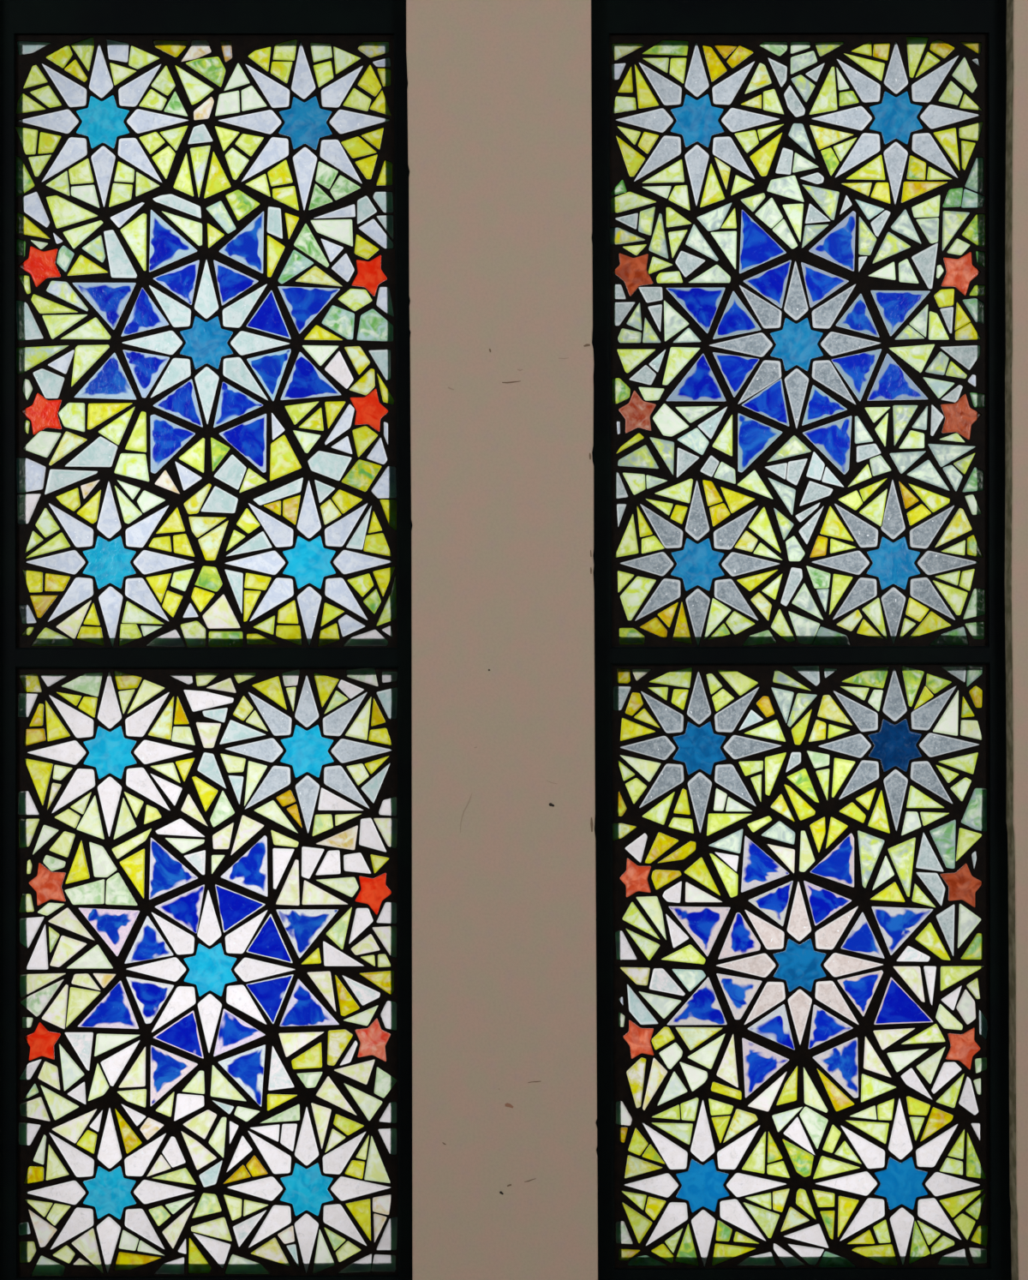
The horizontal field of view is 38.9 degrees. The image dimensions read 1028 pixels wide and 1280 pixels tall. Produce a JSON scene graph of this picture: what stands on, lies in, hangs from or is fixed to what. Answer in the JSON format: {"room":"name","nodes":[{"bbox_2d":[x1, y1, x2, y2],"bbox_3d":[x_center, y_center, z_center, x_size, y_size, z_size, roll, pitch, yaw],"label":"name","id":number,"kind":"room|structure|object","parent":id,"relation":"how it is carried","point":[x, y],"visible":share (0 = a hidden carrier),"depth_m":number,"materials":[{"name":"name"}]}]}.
{"room":"mosque","nodes":[
{"label":"mosque","id":0,"kind":"room"},
{"bbox_2d":[29,0,1027,1279],"bbox_3d":[0.000,0.025,1.800,4.800,2.950,0.200,0,0,0],"label":"wall","id":1,"kind":"structure","parent":0,"point":[505,1047],"depth_m":1.70,"materials":[{"name":"paint"}]},
{"bbox_2d":[0,0,412,1279],"bbox_3d":[-0.367,0.000,1.750,0.497,1.562,0.050,0,0,0],"label":"window","id":2,"kind":"structure","parent":1,"relation":"in","point":[17,17],"depth_m":1.73,"materials":[{"name":"green paint"}]},
{"bbox_2d":[15,35,397,647],"bbox_3d":[-0.366,-0.355,1.732,0.455,0.729,0.002,0,0,0],"label":"stained glass panel","id":3,"kind":"object","parent":2,"relation":"attached to","point":[347,600],"visible":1,"depth_m":1.73,"materials":[{"name":"glass"}]},
{"bbox_2d":[17,668,398,1276],"bbox_3d":[-0.364,0.395,1.732,0.453,0.725,0.002,0,0,0],"label":"stained glass panel","id":4,"kind":"object","parent":2,"relation":"attached to","point":[315,1164],"visible":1,"depth_m":1.73,"materials":[{"name":"glass"}]},
{"bbox_2d":[591,0,1011,1279],"bbox_3d":[0.340,0.000,1.750,0.500,1.562,0.050,0,0,0],"label":"window","id":5,"kind":"structure","parent":1,"relation":"in","point":[608,17],"depth_m":1.73,"materials":[{"name":"green paint"}]},
{"bbox_2d":[609,34,987,646],"bbox_3d":[0.338,-0.356,1.732,0.450,0.729,0.002,0,0,0],"label":"stained glass panel","id":6,"kind":"object","parent":5,"relation":"attached to","point":[737,452],"visible":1,"depth_m":1.73,"materials":[{"name":"glass"}]},
{"bbox_2d":[611,663,989,1268],"bbox_3d":[0.341,0.388,1.732,0.449,0.718,0.002,0,0,0],"label":"stained glass panel","id":7,"kind":"object","parent":5,"relation":"attached to","point":[742,933],"visible":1,"depth_m":1.73,"materials":[{"name":"glass"}]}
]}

